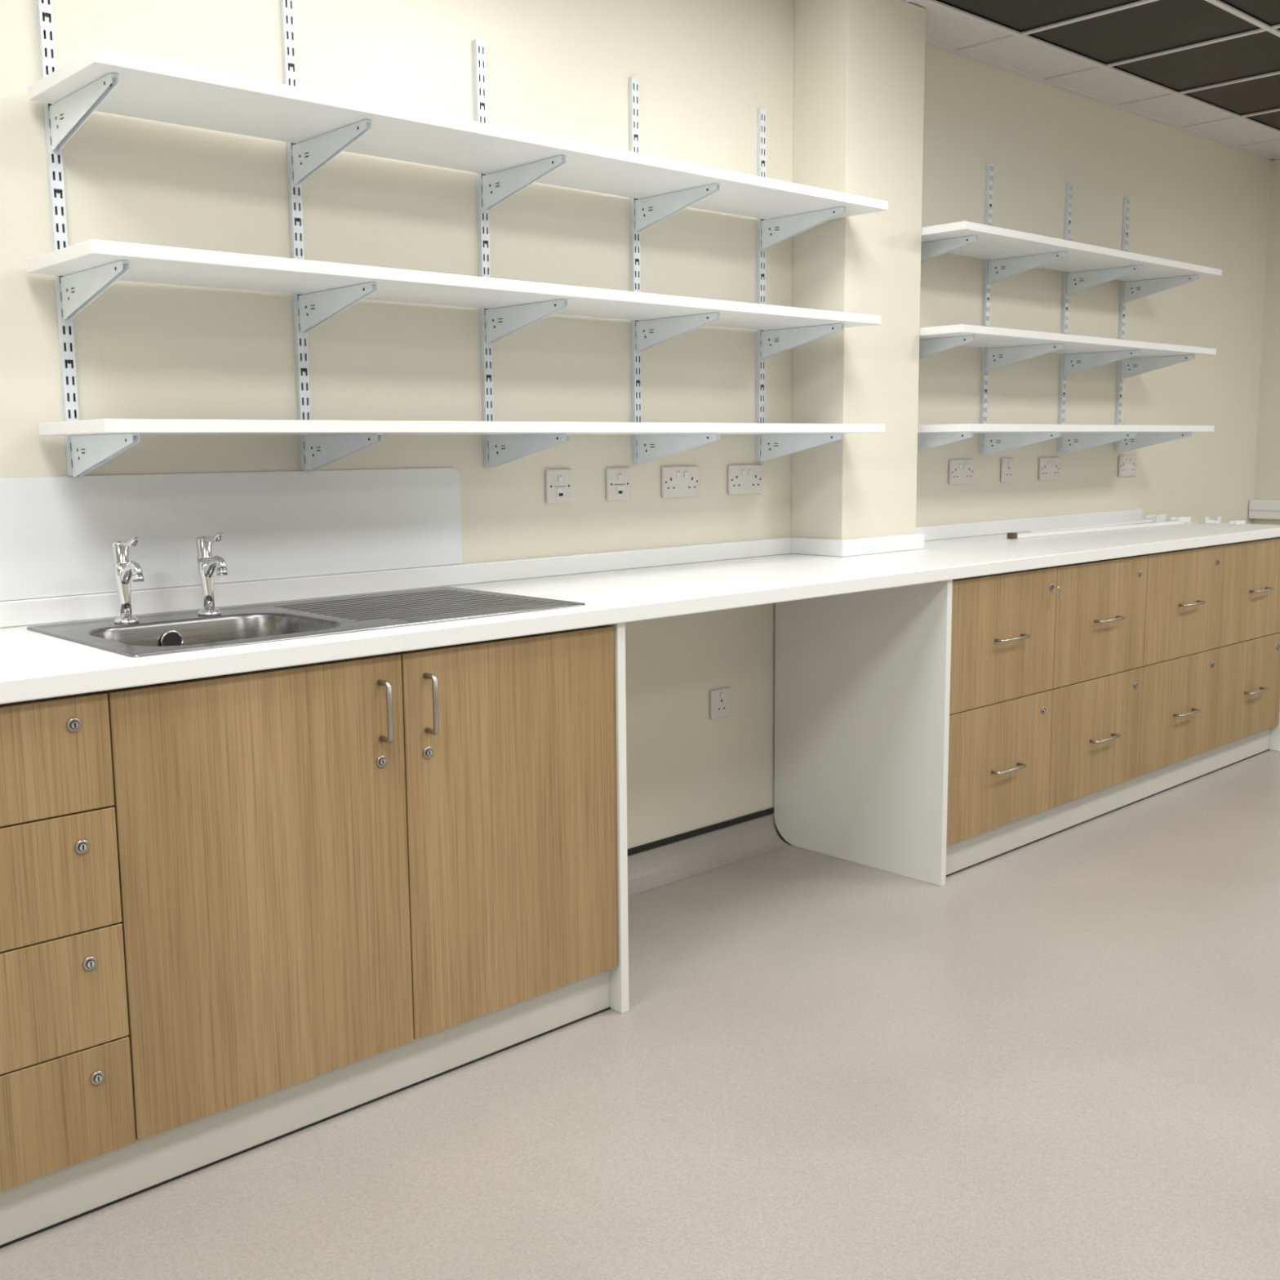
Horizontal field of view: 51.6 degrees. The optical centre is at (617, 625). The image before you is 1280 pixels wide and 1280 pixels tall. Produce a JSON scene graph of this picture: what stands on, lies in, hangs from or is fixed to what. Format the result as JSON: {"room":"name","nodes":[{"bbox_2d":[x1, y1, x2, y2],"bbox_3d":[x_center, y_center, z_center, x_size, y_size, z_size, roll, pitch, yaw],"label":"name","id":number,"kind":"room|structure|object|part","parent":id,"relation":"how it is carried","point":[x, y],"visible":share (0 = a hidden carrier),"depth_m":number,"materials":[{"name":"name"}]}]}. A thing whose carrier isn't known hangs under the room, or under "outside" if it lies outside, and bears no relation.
{"room":"laboratory","nodes":[
{"label":"laboratory","id":0,"kind":"room"},
{"bbox_2d":[0,0,1271,848],"bbox_3d":[-0.190,-0.750,3.448,8.910,3.031,0.120,-8,10,-42],"label":"wall","id":1,"kind":"structure","parent":0,"point":[704,69],"depth_m":3.48,"materials":[{"name":"paint"}]},
{"bbox_2d":[36,0,79,475],"bbox_3d":[-1.073,-0.794,2.536,0.025,1.007,0.014,-8,10,-42],"label":"rail","id":2,"kind":"object","parent":1,"relation":"attached to","point":[44,7],"visible":0.77,"depth_m":2.53,"materials":[{"name":"metal"}]},
{"bbox_2d":[0,467,462,600],"bbox_3d":[-1.207,-0.160,2.497,2.225,0.234,0.005,-8,10,-42],"label":"panel","id":3,"kind":"object","parent":1,"relation":"attached to","point":[57,534],"visible":1,"depth_m":2.82,"materials":[{"name":"white plastic"}]},
{"bbox_2d":[280,0,311,471],"bbox_3d":[-0.698,-0.843,2.876,0.025,1.007,0.014,-8,10,-42],"label":"rail","id":4,"kind":"object","parent":1,"relation":"attached to","point":[287,11],"visible":0.75,"depth_m":2.87,"materials":[{"name":"metal"}]},
{"bbox_2d":[25,239,880,358],"bbox_3d":[-0.190,-0.729,3.119,2.219,0.104,0.338,-8,10,-42],"label":"wall shelf","id":5,"kind":"object","parent":1,"relation":"attached to","point":[88,268],"depth_m":2.82,"materials":[{"name":"white laminate"}]},
{"bbox_2d":[27,47,888,248],"bbox_3d":[-0.175,-1.043,3.094,2.219,0.104,0.338,-8,10,-42],"label":"wall shelf","id":6,"kind":"object","parent":1,"relation":"attached to","point":[321,125],"depth_m":2.80,"materials":[{"name":"white laminate"}]},
{"bbox_2d":[39,418,884,476],"bbox_3d":[-0.175,-0.431,3.169,2.242,0.104,0.338,-8,10,-42],"label":"wall shelf","id":7,"kind":"object","parent":1,"relation":"attached to","point":[326,442],"depth_m":2.87,"materials":[{"name":"white laminate"}]},
{"bbox_2d":[473,39,493,466],"bbox_3d":[-0.324,-0.893,3.214,0.025,1.007,0.014,-8,10,-42],"label":"rail","id":8,"kind":"object","parent":1,"relation":"attached to","point":[479,49],"visible":0.77,"depth_m":3.21,"materials":[{"name":"metal"}]},
{"bbox_2d":[545,469,572,502],"bbox_3d":[-0.152,-0.362,3.439,0.086,0.086,0.013,-8,10,-42],"label":"switch","id":9,"kind":"object","parent":1,"relation":"attached to","point":[558,482],"visible":1,"depth_m":3.43,"materials":[{"name":"white plastic"}]},
{"bbox_2d":[605,467,631,500],"bbox_3d":[0.003,-0.383,3.579,0.086,0.086,0.013,-8,10,-42],"label":"switch","id":10,"kind":"object","parent":1,"relation":"attached to","point":[618,480],"visible":1,"depth_m":3.57,"materials":[{"name":"white plastic"}]},
{"bbox_2d":[628,76,641,463],"bbox_3d":[0.047,-0.942,3.551,0.025,1.007,0.014,-8,10,-42],"label":"rail","id":11,"kind":"object","parent":1,"relation":"attached to","point":[633,82],"visible":0.8,"depth_m":3.54,"materials":[{"name":"metal"}]},
{"bbox_2d":[661,466,699,497],"bbox_3d":[0.178,-0.406,3.738,0.146,0.086,0.013,-8,10,-42],"label":"power socket","id":12,"kind":"object","parent":1,"relation":"attached to","point":[679,481],"visible":1,"depth_m":3.73,"materials":[{"name":"white plastic"}]},
{"bbox_2d":[627,807,789,897],"bbox_3d":[0.070,0.684,3.732,1.191,0.106,0.074,-8,10,-42],"label":"trim","id":13,"kind":"structure","parent":1,"relation":"attached to","point":[651,865],"depth_m":3.91,"materials":[{"name":"plastic"}]},
{"bbox_2d":[710,687,731,719],"bbox_3d":[0.306,0.231,3.935,0.086,0.086,0.013,-8,10,-42],"label":"power socket","id":14,"kind":"object","parent":1,"relation":"attached to","point":[720,699],"visible":1,"depth_m":3.93,"materials":[{"name":"white plastic"}]},
{"bbox_2d":[727,464,762,494],"bbox_3d":[0.378,-0.432,3.919,0.146,0.086,0.013,-8,10,-42],"label":"power socket","id":15,"kind":"object","parent":1,"relation":"attached to","point":[746,478],"visible":1,"depth_m":3.91,"materials":[{"name":"white plastic"}]},
{"bbox_2d":[755,108,766,461],"bbox_3d":[0.421,-0.991,3.889,0.025,1.007,0.014,-8,10,-42],"label":"rail","id":16,"kind":"object","parent":1,"relation":"attached to","point":[761,113],"visible":0.76,"depth_m":3.88,"materials":[{"name":"metal"}]},
{"bbox_2d":[948,459,973,484],"bbox_3d":[1.215,-0.543,4.677,0.146,0.086,0.013,-8,10,-42],"label":"power socket","id":17,"kind":"object","parent":1,"relation":"attached to","point":[960,471],"visible":1,"depth_m":4.67,"materials":[{"name":"white plastic"}]},
{"bbox_2d":[978,163,993,453],"bbox_3d":[1.306,-1.117,4.689,0.025,1.001,0.014,-8,10,-42],"label":"rail","id":18,"kind":"object","parent":1,"relation":"attached to","point":[989,166],"visible":0.82,"depth_m":4.68,"materials":[{"name":"metal"}]},
{"bbox_2d":[917,423,1213,455],"bbox_3d":[1.606,-0.669,4.782,1.728,0.104,0.338,-8,10,-42],"label":"wall shelf","id":19,"kind":"object","parent":18,"relation":"attached to","point":[997,437],"visible":0.84,"depth_m":4.69,"materials":[{"name":"white laminate"}]},
{"bbox_2d":[1000,457,1015,482],"bbox_3d":[1.440,-0.573,4.880,0.086,0.086,0.013,-8,10,-42],"label":"power socket","id":20,"kind":"object","parent":1,"relation":"attached to","point":[1007,465],"visible":1,"depth_m":4.87,"materials":[{"name":"white plastic"}]},
{"bbox_2d":[1038,457,1060,480],"bbox_3d":[1.658,-0.602,5.078,0.146,0.086,0.013,-8,10,-42],"label":"power socket","id":21,"kind":"object","parent":1,"relation":"attached to","point":[1049,467],"visible":1,"depth_m":5.07,"materials":[{"name":"white plastic"}]},
{"bbox_2d":[1057,182,1072,451],"bbox_3d":[1.707,-1.170,5.053,0.025,1.001,0.014,-8,10,-42],"label":"rail","id":22,"kind":"object","parent":1,"relation":"attached to","point":[1068,197],"visible":0.77,"depth_m":5.04,"materials":[{"name":"metal"}]},
{"bbox_2d":[919,324,1216,378],"bbox_3d":[1.579,-0.962,4.721,1.759,0.104,0.338,-8,10,-42],"label":"wall shelf","id":23,"kind":"object","parent":1,"relation":"attached to","point":[1008,346],"depth_m":4.63,"materials":[{"name":"white laminate"}]},
{"bbox_2d":[920,221,1222,302],"bbox_3d":[1.582,-1.263,4.686,1.776,0.104,0.338,-8,10,-42],"label":"wall shelf","id":24,"kind":"object","parent":1,"relation":"attached to","point":[1011,252],"depth_m":4.59,"materials":[{"name":"white laminate"}]},
{"bbox_2d":[1114,196,1129,449],"bbox_3d":[2.039,-1.214,5.353,0.025,1.001,0.014,-8,10,-42],"label":"rail","id":25,"kind":"object","parent":1,"relation":"attached to","point":[1126,200],"visible":0.79,"depth_m":5.34,"materials":[{"name":"metal"}]},
{"bbox_2d":[1118,455,1137,476],"bbox_3d":[2.118,-0.663,5.495,0.146,0.086,0.013,-8,10,-42],"label":"power socket","id":26,"kind":"object","parent":1,"relation":"attached to","point":[1127,464],"visible":1,"depth_m":5.49,"materials":[{"name":"white plastic"}]},
{"bbox_2d":[0,750,1279,1279],"bbox_3d":[1.622,1.033,1.707,8.910,0.080,5.400,-8,10,-42],"label":"floor","id":27,"kind":"structure","parent":0,"point":[1058,1057],"depth_m":2.47,"materials":[{"name":"plastic"}]},
{"bbox_2d":[0,690,135,1248],"bbox_3d":[-1.204,0.529,2.144,0.584,0.862,0.593,-8,10,-42],"label":"drawer unit","id":28,"kind":"object","parent":27,"relation":"on","point":[67,1118],"visible":0.99,"depth_m":2.06,"materials":[{"name":"brown wood"}]},
{"bbox_3d":[-1.018,0.223,1.895,0.581,0.180,0.018,-8,10,-42],"label":"drawer","id":29,"kind":"part","parent":28,"relation":"part of","materials":[{"name":"brown wood"}]},
{"bbox_3d":[-1.016,0.409,1.919,0.581,0.189,0.018,-8,10,-42],"label":"drawer","id":30,"kind":"part","parent":28,"relation":"part of","materials":[{"name":"brown wood"}]},
{"bbox_3d":[-1.014,0.599,1.945,0.581,0.188,0.018,-8,10,-42],"label":"drawer","id":31,"kind":"part","parent":28,"relation":"part of","materials":[{"name":"brown wood"}]},
{"bbox_3d":[-1.012,0.785,1.970,0.581,0.182,0.018,-8,10,-42],"label":"drawer","id":32,"kind":"part","parent":28,"relation":"part of","materials":[{"name":"brown wood"}]},
{"bbox_2d":[103,624,617,1195],"bbox_3d":[-0.582,0.450,2.687,1.073,0.862,0.622,-8,10,-42],"label":"base cabinet","id":33,"kind":"object","parent":27,"relation":"on","point":[347,885],"visible":0.98,"depth_m":2.41,"materials":[{"name":"brown wood"}]},
{"bbox_3d":[-0.599,0.450,2.308,0.539,0.748,0.018,-8,10,-42],"label":"door","id":34,"kind":"part","parent":33,"relation":"part of","materials":[{"name":"brown wood"}]},
{"bbox_3d":[-0.204,0.397,2.666,0.527,0.748,0.018,-8,10,-42],"label":"door","id":35,"kind":"part","parent":33,"relation":"part of","materials":[{"name":"brown wood"}]},
{"bbox_2d":[0,520,1279,704],"bbox_3d":[0.311,-0.130,3.471,5.760,0.056,0.633,-8,10,-42],"label":"countertop","id":36,"kind":"structure","parent":33,"relation":"on","point":[34,665],"depth_m":3.05,"materials":[{"name":"laminate"}]},
{"bbox_2d":[26,586,585,657],"bbox_3d":[-0.595,0.051,2.664,0.978,0.148,0.506,-8,10,-42],"label":"sink","id":37,"kind":"object","parent":36,"relation":"in","point":[184,631],"visible":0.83,"depth_m":2.66,"materials":[{"name":"silver metal"}]},
{"bbox_2d":[111,535,144,623],"bbox_3d":[-0.939,-0.089,2.544,0.046,0.172,0.102,-8,10,-42],"label":"tap","id":38,"kind":"object","parent":37,"relation":"on","point":[124,570],"visible":1,"depth_m":2.55,"materials":[{"name":"silver metal"}]},
{"bbox_2d":[195,531,227,615],"bbox_3d":[-0.813,-0.105,2.658,0.046,0.172,0.102,-8,10,-42],"label":"tap","id":39,"kind":"object","parent":37,"relation":"on","point":[207,564],"visible":1,"depth_m":2.67,"materials":[{"name":"silver metal"}]},
{"bbox_2d":[0,508,1142,627],"bbox_3d":[0.163,-0.180,3.612,5.740,0.049,0.218,-8,10,-42],"label":"upstand","id":40,"kind":"object","parent":36,"relation":"on","point":[24,612],"depth_m":3.28,"materials":[{"name":"white laminate"}]},
{"bbox_2d":[1026,519,1152,533],"bbox_3d":[1.857,-0.388,5.162,0.950,0.012,0.020,-8,10,-42],"label":"trunking strip","id":41,"kind":"object","parent":36,"relation":"on","point":[1128,522],"visible":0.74,"depth_m":5.16,"materials":[{"name":"white plastic"}]},
{"bbox_3d":[1.818,-0.366,4.971,1.165,0.020,0.025,-7,10,-39],"label":"trunking strip","id":42,"kind":"part","parent":36,"relation":"part of","materials":[{"name":"white plastic"}]},
{"bbox_2d":[1169,516,1191,522],"bbox_3d":[2.312,-0.435,5.439,0.080,0.022,0.040,-5,9,-31],"label":"trunking offcut","id":43,"kind":"object","parent":36,"relation":"on","point":[1186,519],"visible":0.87,"depth_m":5.43,"materials":[{"name":"white plastic"}]},
{"bbox_2d":[1204,515,1221,524],"bbox_3d":[2.407,-0.427,5.350,0.050,0.028,0.090,4,9,30],"label":"trunking offcut","id":44,"kind":"object","parent":36,"relation":"on","point":[1207,521],"visible":1,"depth_m":5.32,"materials":[{"name":"white plastic"}]},
{"bbox_2d":[1229,520,1245,524],"bbox_3d":[2.467,-0.410,5.271,0.030,0.015,0.090,7,11,44],"label":"trunking offcut","id":45,"kind":"object","parent":36,"relation":"on","point":[1235,522],"visible":1,"depth_m":5.25,"materials":[{"name":"white plastic"}]},
{"bbox_2d":[608,622,629,1013],"bbox_3d":[-0.196,0.394,3.073,0.022,0.862,0.615,-8,10,-42],"label":"end panel","id":46,"kind":"object","parent":27,"relation":"on","point":[619,975],"depth_m":2.85,"materials":[{"name":"white laminate"}]},
{"bbox_2d":[773,579,952,886],"bbox_3d":[0.702,0.275,3.886,0.023,0.862,0.615,-8,10,-42],"label":"end panel","id":47,"kind":"object","parent":27,"relation":"on","point":[862,679],"depth_m":3.85,"materials":[{"name":"white laminate"}]},
{"bbox_2d":[946,566,1062,876],"bbox_3d":[0.999,0.257,3.995,0.564,0.862,0.430,-8,10,-42],"label":"drawer unit","id":48,"kind":"object","parent":27,"relation":"on","point":[1002,631],"visible":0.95,"depth_m":3.85,"materials":[{"name":"brown wood"}]},
{"bbox_3d":[1.118,0.408,3.886,0.562,0.373,0.018,-8,10,-42],"label":"drawer","id":49,"kind":"part","parent":48,"relation":"part of","materials":[{"name":"brown wood"}]},
{"bbox_3d":[1.114,0.036,3.836,0.562,0.372,0.018,-8,10,-42],"label":"drawer","id":50,"kind":"part","parent":48,"relation":"part of","materials":[{"name":"brown wood"}]},
{"bbox_2d":[1039,555,1147,839],"bbox_3d":[1.359,0.193,4.448,0.585,0.862,0.618,-8,10,-42],"label":"drawer unit","id":51,"kind":"object","parent":27,"relation":"on","point":[1100,623],"visible":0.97,"depth_m":4.23,"materials":[{"name":"oak laminate"},{"name":"metal"}]},
{"bbox_3d":[1.542,0.352,4.270,0.582,0.373,0.018,-8,10,-42],"label":"drawer","id":52,"kind":"part","parent":51,"relation":"part of","materials":[{"name":"brown wood"}]},
{"bbox_3d":[1.538,-0.020,4.220,0.582,0.372,0.018,-8,10,-42],"label":"drawer","id":53,"kind":"part","parent":51,"relation":"part of","materials":[{"name":"brown wood"}]},
{"bbox_2d":[1128,544,1224,804],"bbox_3d":[1.792,0.135,4.840,0.587,0.862,0.618,-8,10,-42],"label":"drawer unit","id":54,"kind":"object","parent":27,"relation":"on","point":[1184,593],"visible":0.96,"depth_m":4.62,"materials":[{"name":"oak laminate"},{"name":"metal"}]},
{"bbox_3d":[1.974,0.295,4.662,0.584,0.373,0.018,-8,10,-42],"label":"drawer","id":55,"kind":"part","parent":54,"relation":"part of","materials":[{"name":"brown wood"}]},
{"bbox_3d":[1.970,-0.077,4.612,0.584,0.372,0.018,-8,10,-42],"label":"drawer","id":56,"kind":"part","parent":54,"relation":"part of","materials":[{"name":"brown wood"}]},
{"bbox_2d":[1204,537,1279,775],"bbox_3d":[2.224,0.078,5.231,0.586,0.862,0.618,-8,10,-42],"label":"drawer unit","id":57,"kind":"object","parent":27,"relation":"on","point":[1248,700],"visible":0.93,"depth_m":5.01,"materials":[{"name":"oak laminate"},{"name":"metal"}]},
{"bbox_3d":[2.407,0.238,5.053,0.583,0.373,0.018,-8,10,-42],"label":"drawer","id":58,"kind":"part","parent":57,"relation":"part of","materials":[{"name":"brown wood"}]},
{"bbox_3d":[2.402,-0.134,5.004,0.583,0.372,0.018,-8,10,-42],"label":"drawer","id":59,"kind":"part","parent":57,"relation":"part of","materials":[{"name":"brown wood"}]},
{"bbox_2d":[1269,707,1279,751],"bbox_3d":[2.435,0.047,5.447,0.017,0.862,0.602,-8,10,-42],"label":"end panel","id":60,"kind":"object","parent":27,"relation":"on","point":[1274,743],"depth_m":5.28,"materials":[{"name":"white laminate"}]},
{"bbox_2d":[791,0,925,539],"bbox_3d":[0.736,-0.596,4.103,0.376,2.531,0.199,-8,10,-42],"label":"column","id":61,"kind":"structure","parent":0,"point":[859,65],"depth_m":3.94,"materials":[{"name":"beige paint"}]},
{"bbox_2d":[902,0,1279,159],"bbox_3d":[1.594,-1.515,1.365,8.710,0.008,5.200,-8,10,-42],"label":"bars","id":62,"kind":"object","parent":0,"point":[1273,29],"visible":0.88,"depth_m":4.58,"materials":[{"name":"white"}]},
{"bbox_2d":[909,0,1279,157],"bbox_3d":[1.594,-1.527,1.364,8.702,0.016,5.192,-8,10,-42],"label":"ceiling","id":63,"kind":"structure","parent":62,"relation":"on","point":[1160,25],"depth_m":4.45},
{"bbox_2d":[1145,513,1166,522],"bbox_3d":[2.237,-0.447,5.505,0.050,0.030,0.100,6,10,41],"label":"trunking offcut","id":64,"kind":"object","parent":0,"point":[1162,517],"depth_m":5.49,"materials":[{"name":"white plastic"}]},
{"bbox_2d":[1252,159,1279,524],"bbox_3d":[4.896,-0.935,4.413,0.120,3.031,5.300,-8,10,-42],"label":"wall","id":65,"kind":"structure","parent":0,"point":[1267,473],"depth_m":6.28,"materials":[{"name":"paint"}]},
{"bbox_2d":[1248,499,1279,519],"bbox_3d":[3.586,-0.489,5.786,0.063,0.090,1.598,-8,10,-42],"label":"wall trunking","id":66,"kind":"structure","parent":65,"relation":"attached to","point":[1258,508],"depth_m":6.30,"materials":[{"name":"white plastic"}]}
]}

